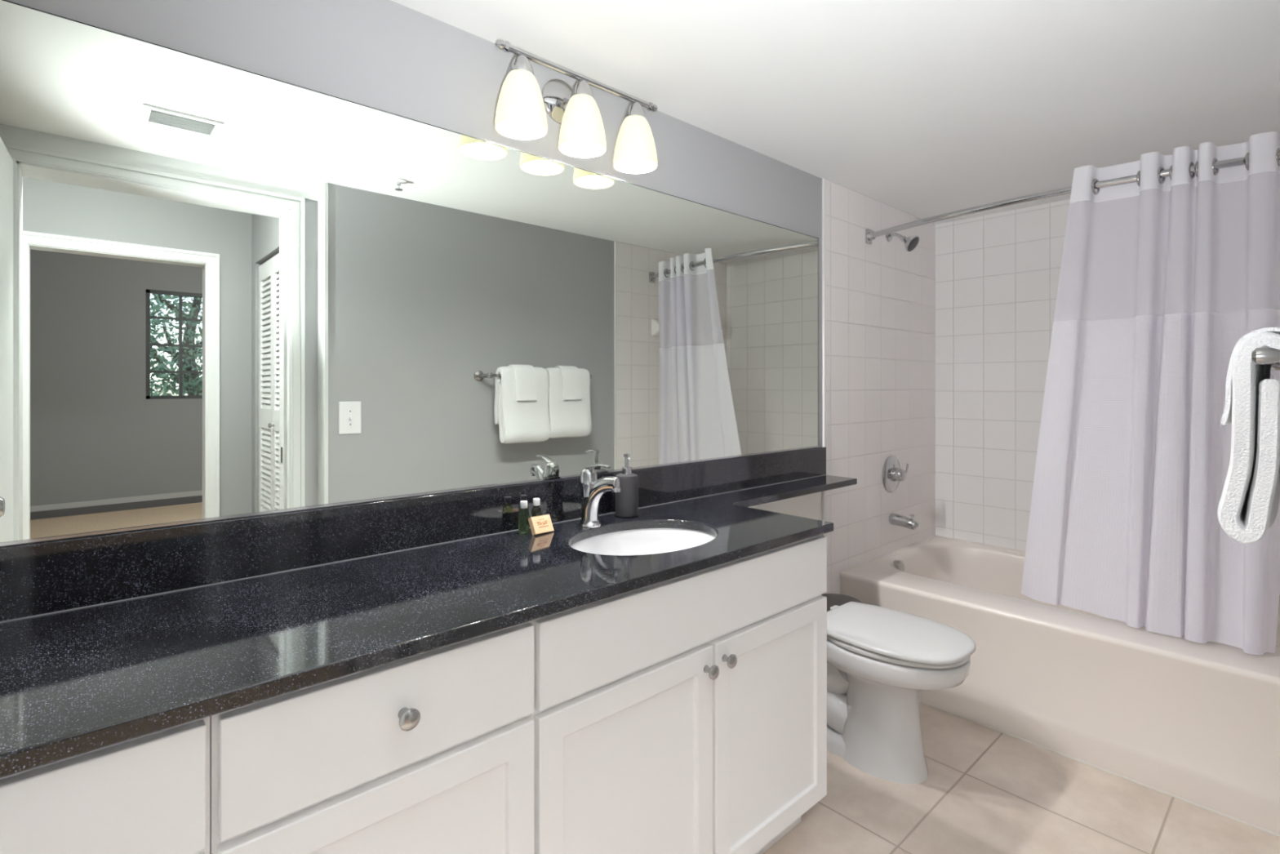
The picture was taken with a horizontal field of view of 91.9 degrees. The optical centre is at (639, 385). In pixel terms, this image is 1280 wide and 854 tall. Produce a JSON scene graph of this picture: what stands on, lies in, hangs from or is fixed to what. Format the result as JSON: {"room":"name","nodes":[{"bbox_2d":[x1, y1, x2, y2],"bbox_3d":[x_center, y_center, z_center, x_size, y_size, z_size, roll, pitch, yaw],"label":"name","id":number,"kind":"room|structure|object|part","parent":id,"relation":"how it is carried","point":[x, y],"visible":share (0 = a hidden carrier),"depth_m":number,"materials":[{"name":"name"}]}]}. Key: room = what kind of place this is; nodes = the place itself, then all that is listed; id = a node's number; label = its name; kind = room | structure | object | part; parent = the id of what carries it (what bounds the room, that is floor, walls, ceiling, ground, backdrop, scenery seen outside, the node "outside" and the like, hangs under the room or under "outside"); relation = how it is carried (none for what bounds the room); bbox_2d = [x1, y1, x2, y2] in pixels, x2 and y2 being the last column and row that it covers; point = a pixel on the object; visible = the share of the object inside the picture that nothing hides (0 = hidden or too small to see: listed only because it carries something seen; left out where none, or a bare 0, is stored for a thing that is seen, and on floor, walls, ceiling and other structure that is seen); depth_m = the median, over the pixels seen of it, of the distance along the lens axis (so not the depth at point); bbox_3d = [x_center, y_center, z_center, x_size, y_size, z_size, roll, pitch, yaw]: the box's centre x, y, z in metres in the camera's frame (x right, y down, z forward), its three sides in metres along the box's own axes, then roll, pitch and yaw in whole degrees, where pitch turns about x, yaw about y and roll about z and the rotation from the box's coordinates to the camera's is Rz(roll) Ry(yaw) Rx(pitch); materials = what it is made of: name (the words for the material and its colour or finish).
{"room":"bathroom","nodes":[
{"label":"bathroom","id":0,"kind":"room"},
{"bbox_2d":[0,0,822,546],"bbox_3d":[-0.282,0.185,1.770,2.800,2.156,0.100,0,0,-42],"label":"wall","id":1,"kind":"structure","parent":0,"point":[388,55],"depth_m":1.49,"materials":[{"name":"grey paint"}]},
{"bbox_2d":[0,0,819,546],"bbox_3d":[-0.222,-0.185,1.750,2.652,0.892,0.008,0,0,-42],"label":"wall mirror","id":2,"kind":"object","parent":1,"relation":"attached to","point":[227,291],"visible":1,"depth_m":1.33,"materials":[{"name":"silver mirror"}]},
{"bbox_2d":[0,446,826,622],"bbox_3d":[-0.205,0.334,1.757,2.692,0.143,0.020,0,0,-42],"label":"backsplash","id":3,"kind":"structure","parent":1,"relation":"attached to","point":[42,577],"depth_m":1.29,"materials":[{"name":"black stone"}]},
{"bbox_2d":[494,40,657,173],"bbox_3d":[-0.162,-0.752,1.697,0.534,0.224,0.169,0,0,-42],"label":"vanity light","id":4,"kind":"object","parent":1,"relation":"attached to","point":[521,108],"visible":1,"depth_m":1.64,"materials":[{"name":"white glass"}]},
{"bbox_3d":[-0.297,-0.709,1.548,0.130,0.138,0.130,0,0,-42],"label":"lamp shade","id":5,"kind":"part","parent":4,"relation":"part of","materials":[{"name":"beige glass"}]},
{"bbox_3d":[-0.183,-0.806,1.706,0.014,0.051,0.094,0,0,-42],"label":"arm","id":6,"kind":"part","parent":4,"relation":"part of","materials":[{"name":"silver metal"}]},
{"bbox_3d":[-0.148,-0.832,1.682,0.534,0.025,0.025,0,0,-42],"label":"rail","id":7,"kind":"part","parent":4,"relation":"part of","materials":[{"name":"silver metal"}]},
{"bbox_3d":[-0.156,-0.709,1.676,0.130,0.138,0.130,0,0,-42],"label":"lamp shade","id":8,"kind":"part","parent":4,"relation":"part of","materials":[{"name":"beige glass"}]},
{"bbox_3d":[-0.014,-0.709,1.804,0.130,0.138,0.130,0,0,-42],"label":"lamp shade","id":9,"kind":"part","parent":4,"relation":"part of","materials":[{"name":"beige glass"}]},
{"bbox_2d":[391,0,1279,224],"bbox_3d":[0.713,-0.943,1.592,4.035,0.100,1.700,0,0,-42],"label":"ceiling","id":10,"kind":"structure","parent":0,"point":[920,108],"depth_m":1.78,"materials":[{"name":"white paint"}]},
{"bbox_2d":[826,179,935,594],"bbox_3d":[1.216,0.185,3.122,1.235,2.156,0.108,0,0,-42],"label":"tiled wall","id":11,"kind":"structure","parent":0,"point":[881,295],"depth_m":2.97,"materials":[{"name":"tile"}]},
{"bbox_2d":[822,177,826,594],"bbox_3d":[0.793,0.185,2.669,0.012,2.156,0.010,0,0,-42],"label":"trim","id":12,"kind":"structure","parent":11,"relation":"attached to","point":[824,180],"depth_m":2.66,"materials":[{"name":"white ceramic"}]},
{"bbox_2d":[881,455,908,493],"bbox_3d":[1.270,0.438,3.051,0.184,0.184,0.068,0,0,-42],"label":"shower valve","id":13,"kind":"object","parent":11,"relation":"attached to","point":[892,473],"visible":1,"depth_m":3.04,"materials":[{"name":"silver metal"}]},
{"bbox_3d":[1.302,0.417,3.057,0.096,0.060,0.015,0,0,-37],"label":"lever","id":14,"kind":"part","parent":13,"relation":"part of","materials":[{"name":"silver metal"}]},
{"bbox_2d":[885,232,919,252],"bbox_3d":[1.277,-0.709,3.006,0.084,0.125,0.146,0,0,-42],"label":"shower","id":15,"kind":"object","parent":11,"relation":"attached to","point":[910,242],"visible":0.98,"depth_m":2.97,"materials":[{"name":"silver metal"}]},
{"bbox_3d":[1.257,-0.728,3.028,0.017,0.049,0.080,0,0,-42],"label":"arm","id":16,"kind":"part","parent":15,"relation":"part of","materials":[{"name":"silver metal"}]},
{"bbox_2d":[888,512,919,529],"bbox_3d":[1.287,0.657,3.017,0.057,0.074,0.140,0,0,-42],"label":"tub spout","id":17,"kind":"object","parent":11,"relation":"attached to","point":[895,519],"visible":1,"depth_m":3.00,"materials":[{"name":"silver metal"}]},
{"bbox_2d":[866,151,1279,244],"bbox_3d":[1.532,-0.703,2.334,0.152,0.068,1.483,0,0,-42],"label":"curtain rod","id":18,"kind":"object","parent":11,"relation":"attached to","point":[871,235],"visible":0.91,"depth_m":2.33,"materials":[{"name":"silver metal"}]},
{"bbox_2d":[866,231,875,240],"bbox_3d":[1.086,-0.703,2.901,0.040,0.040,0.025,0,0,-31],"label":"socket","id":19,"kind":"object","parent":18,"relation":"attached to","point":[871,235],"depth_m":2.89,"materials":[{"name":"silver metal"}]},
{"bbox_2d":[1021,131,1279,654],"bbox_3d":[1.716,0.025,2.107,0.162,1.591,0.782,0,0,-42],"label":"shower curtain","id":20,"kind":"object","parent":18,"relation":"hanging from","point":[1161,280],"visible":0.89,"depth_m":2.05,"materials":[{"name":"fabric"}]},
{"bbox_3d":[1.711,0.292,2.122,0.126,1.055,0.754,0,0,-42],"label":"waffle panel","id":21,"kind":"part","parent":20,"relation":"part of","materials":[{"name":"fabric"}]},
{"bbox_3d":[1.754,-0.443,2.049,0.647,0.416,0.088,0,0,39],"label":"sheer panel","id":22,"kind":"part","parent":20,"relation":"part of","materials":[{"name":"white fabric"}]},
{"bbox_2d":[762,702,1279,853],"bbox_3d":[0.730,1.313,1.573,4.035,0.100,1.750,0,0,-42],"label":"floor","id":23,"kind":"structure","parent":0,"point":[985,790],"depth_m":1.83,"materials":[{"name":"tile"}]},
{"bbox_2d":[0,715,209,853],"bbox_3d":[-0.861,0.834,0.806,0.440,0.856,0.490,0,0,-42],"label":"vanity cabinet","id":24,"kind":"object","parent":23,"relation":"on","point":[149,793],"visible":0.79,"depth_m":0.71,"materials":[{"name":"white paint"}]},
{"bbox_2d":[209,621,534,853],"bbox_3d":[-0.512,0.834,1.102,0.472,0.856,0.520,0,0,-42],"label":"vanity cabinet","id":25,"kind":"object","parent":23,"relation":"on","point":[433,751],"visible":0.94,"depth_m":0.92,"materials":[{"name":"white paint"}]},
{"bbox_3d":[-0.362,0.866,0.940,0.462,0.555,0.019,0,0,-42],"label":"door","id":26,"kind":"part","parent":25,"relation":"part of","materials":[{"name":"white paint"}]},
{"bbox_3d":[-0.346,0.493,0.921,0.031,0.031,0.030,0,0,-42],"label":"knob","id":27,"kind":"part","parent":25,"relation":"part of","materials":[{"name":"silver metal"}]},
{"bbox_2d":[530,534,826,853],"bbox_3d":[0.017,0.834,1.582,0.952,0.856,0.520,0,0,-42],"label":"vanity cabinet","id":28,"kind":"object","parent":23,"relation":"on","point":[686,713],"visible":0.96,"depth_m":1.36,"materials":[{"name":"white paint"}]},
{"bbox_2d":[0,446,857,777],"bbox_3d":[-0.033,0.334,1.566,2.692,0.143,0.534,0,0,-42],"label":"countertop","id":29,"kind":"structure","parent":28,"relation":"on","point":[108,639],"depth_m":1.11,"materials":[{"name":"black stone"}]},
{"bbox_2d":[518,500,528,533],"bbox_3d":[-0.300,0.339,1.601,0.028,0.083,0.028,0,0,-42],"label":"shampoo bottle","id":30,"kind":"object","parent":29,"relation":"on","point":[523,515],"visible":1,"depth_m":1.59,"materials":[{"name":"green plastic"}]},
{"bbox_2d":[531,497,542,516],"bbox_3d":[-0.274,0.339,1.637,0.028,0.083,0.028,0,0,-42],"label":"shampoo bottle","id":31,"kind":"object","parent":29,"relation":"on","point":[536,510],"visible":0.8,"depth_m":1.63,"materials":[{"name":"green"}]},
{"bbox_2d":[528,514,554,535],"bbox_3d":[-0.256,0.360,1.606,0.032,0.048,0.064,0,0,41],"label":"soap box","id":32,"kind":"object","parent":29,"relation":"on","point":[541,524],"visible":1,"depth_m":1.60,"materials":[{"name":"cardboard"}]},
{"bbox_2d":[537,518,548,527],"bbox_3d":[-0.252,0.355,1.603,0.001,0.020,0.033,-34,-23,34],"label":"print","id":33,"kind":"object","parent":32,"relation":"on","point":[538,522],"depth_m":1.60},
{"bbox_2d":[577,463,621,528],"bbox_3d":[-0.112,0.295,1.664,0.064,0.172,0.146,0,0,-42],"label":"faucet","id":34,"kind":"object","parent":29,"relation":"on","point":[593,489],"visible":1,"depth_m":1.67,"materials":[{"name":"silver metal"}]},
{"bbox_3d":[-0.160,0.314,1.711,0.012,0.125,0.012,0,0,-42],"label":"lift rod","id":35,"kind":"part","parent":34,"relation":"part of","materials":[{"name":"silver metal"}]},
{"bbox_3d":[-0.112,0.220,1.674,0.085,0.022,0.024,0,0,39],"label":"lever","id":36,"kind":"part","parent":34,"relation":"part of","materials":[{"name":"silver metal"}]},
{"bbox_3d":[-0.110,0.306,1.662,0.048,0.135,0.130,0,0,-42],"label":"spout","id":37,"kind":"part","parent":34,"relation":"part of","materials":[{"name":"silver metal"}]},
{"bbox_2d":[615,453,638,517],"bbox_3d":[-0.038,0.290,1.817,0.067,0.182,0.067,0,0,-42],"label":"soap dispenser","id":38,"kind":"object","parent":29,"relation":"on","point":[626,500],"visible":1,"depth_m":1.79,"materials":[{"name":"grey plastic"}]},
{"bbox_2d":[615,473,638,517],"bbox_3d":[-0.039,0.320,1.817,0.067,0.123,0.067,0,0,-42],"label":"bottle","id":39,"kind":"object","parent":38,"relation":"attached to","point":[626,500],"depth_m":1.79,"materials":[{"name":"grey plastic"}]},
{"bbox_2d":[570,528,715,555],"bbox_3d":[0.013,0.486,1.578,0.462,0.160,0.352,0,0,-42],"label":"sink","id":40,"kind":"object","parent":29,"relation":"in","point":[642,541],"visible":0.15,"depth_m":1.74,"materials":[{"name":"white ceramic"}]},
{"bbox_3d":[-0.011,0.867,1.258,0.464,0.553,0.019,0,0,-42],"label":"door","id":41,"kind":"part","parent":28,"relation":"part of","materials":[{"name":"white paint"}]},
{"bbox_3d":[0.153,0.777,1.432,0.952,0.742,0.018,0,0,-42],"label":"frame","id":42,"kind":"part","parent":28,"relation":"part of","materials":[{"name":"white paint"}]},
{"bbox_3d":[0.158,0.635,1.378,0.031,0.031,0.030,0,0,-42],"label":"knob","id":43,"kind":"part","parent":28,"relation":"part of","materials":[{"name":"silver metal"}]},
{"bbox_3d":[0.205,0.629,1.421,0.031,0.031,0.030,0,0,-42],"label":"knob","id":44,"kind":"part","parent":28,"relation":"part of","materials":[{"name":"silver metal"}]},
{"bbox_3d":[0.342,0.867,1.578,0.472,0.553,0.019,0,0,-42],"label":"door","id":45,"kind":"part","parent":28,"relation":"part of","materials":[{"name":"white paint"}]},
{"bbox_2d":[821,593,862,611],"bbox_3d":[0.798,1.063,2.502,0.203,0.399,0.203,0,0,-42],"label":"waste bin","id":46,"kind":"object","parent":23,"relation":"on","point":[833,599],"visible":0.2,"depth_m":2.50,"materials":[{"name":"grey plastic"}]},
{"bbox_2d":[826,601,975,783],"bbox_3d":[0.773,1.035,2.148,0.378,0.456,0.696,0,0,-42],"label":"toilet","id":47,"kind":"object","parent":23,"relation":"on","point":[879,659],"visible":0.73,"depth_m":2.00,"materials":[{"name":"white ceramic"}]},
{"bbox_3d":[0.838,0.842,2.076,0.374,0.015,0.486,0,0,-42],"label":"seat","id":48,"kind":"part","parent":47,"relation":"part of","materials":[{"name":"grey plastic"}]},
{"bbox_3d":[0.846,0.818,2.067,0.375,0.021,0.478,0,0,-42],"label":"lid","id":49,"kind":"part","parent":47,"relation":"part of","materials":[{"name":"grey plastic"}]},
{"bbox_2d":[840,535,1279,836],"bbox_3d":[1.754,1.044,2.535,1.025,0.437,1.481,0,0,-42],"label":"bathtub","id":50,"kind":"object","parent":23,"relation":"on","point":[1197,724],"visible":0.78,"depth_m":2.06,"materials":[{"name":"beige ceramic"}]},
{"bbox_3d":[1.233,0.869,2.950,0.072,0.074,0.037,0,0,-42],"label":"overflow plate","id":51,"kind":"part","parent":50,"relation":"part of","materials":[{"name":"silver metal"}]},
{"bbox_2d":[935,199,1279,595],"bbox_3d":[2.238,0.185,2.839,0.100,2.156,1.700,0,0,-42],"label":"wall","id":52,"kind":"structure","parent":0,"point":[997,274],"depth_m":3.22,"materials":[{"name":"tile"}]},
{"bbox_3d":[1.274,0.185,1.020,1.651,2.156,0.100,0,0,-42],"label":"wall","id":53,"kind":"structure","parent":0,"visible":0},
{"bbox_2d":[1251,347,1279,370],"bbox_3d":[1.357,-0.052,1.254,0.679,0.054,0.134,0,0,-42],"label":"towel bar","id":54,"kind":"object","parent":53,"relation":"attached to","point":[1271,356],"visible":0.99,"depth_m":1.07,"materials":[{"name":"silver metal"}]},
{"bbox_2d":[1217,332,1279,543],"bbox_3d":[1.226,0.098,1.213,0.274,0.396,0.125,0,0,-42],"label":"bath towel","id":55,"kind":"object","parent":54,"relation":"hanging from","point":[1248,506],"visible":0.92,"depth_m":1.14,"materials":[{"name":"white fabric"}]},
{"bbox_2d":[1220,327,1279,425],"bbox_3d":[1.225,-0.017,1.202,0.123,0.188,0.134,0,0,-42],"label":"washcloth","id":56,"kind":"object","parent":55,"relation":"on","point":[1226,419],"visible":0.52,"depth_m":1.20,"materials":[{"name":"white fabric"}]},
{"bbox_3d":[1.589,-0.052,1.464,0.054,0.054,0.134,0,0,-42],"label":"post","id":57,"kind":"part","parent":54,"relation":"part of","materials":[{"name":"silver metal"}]}
]}

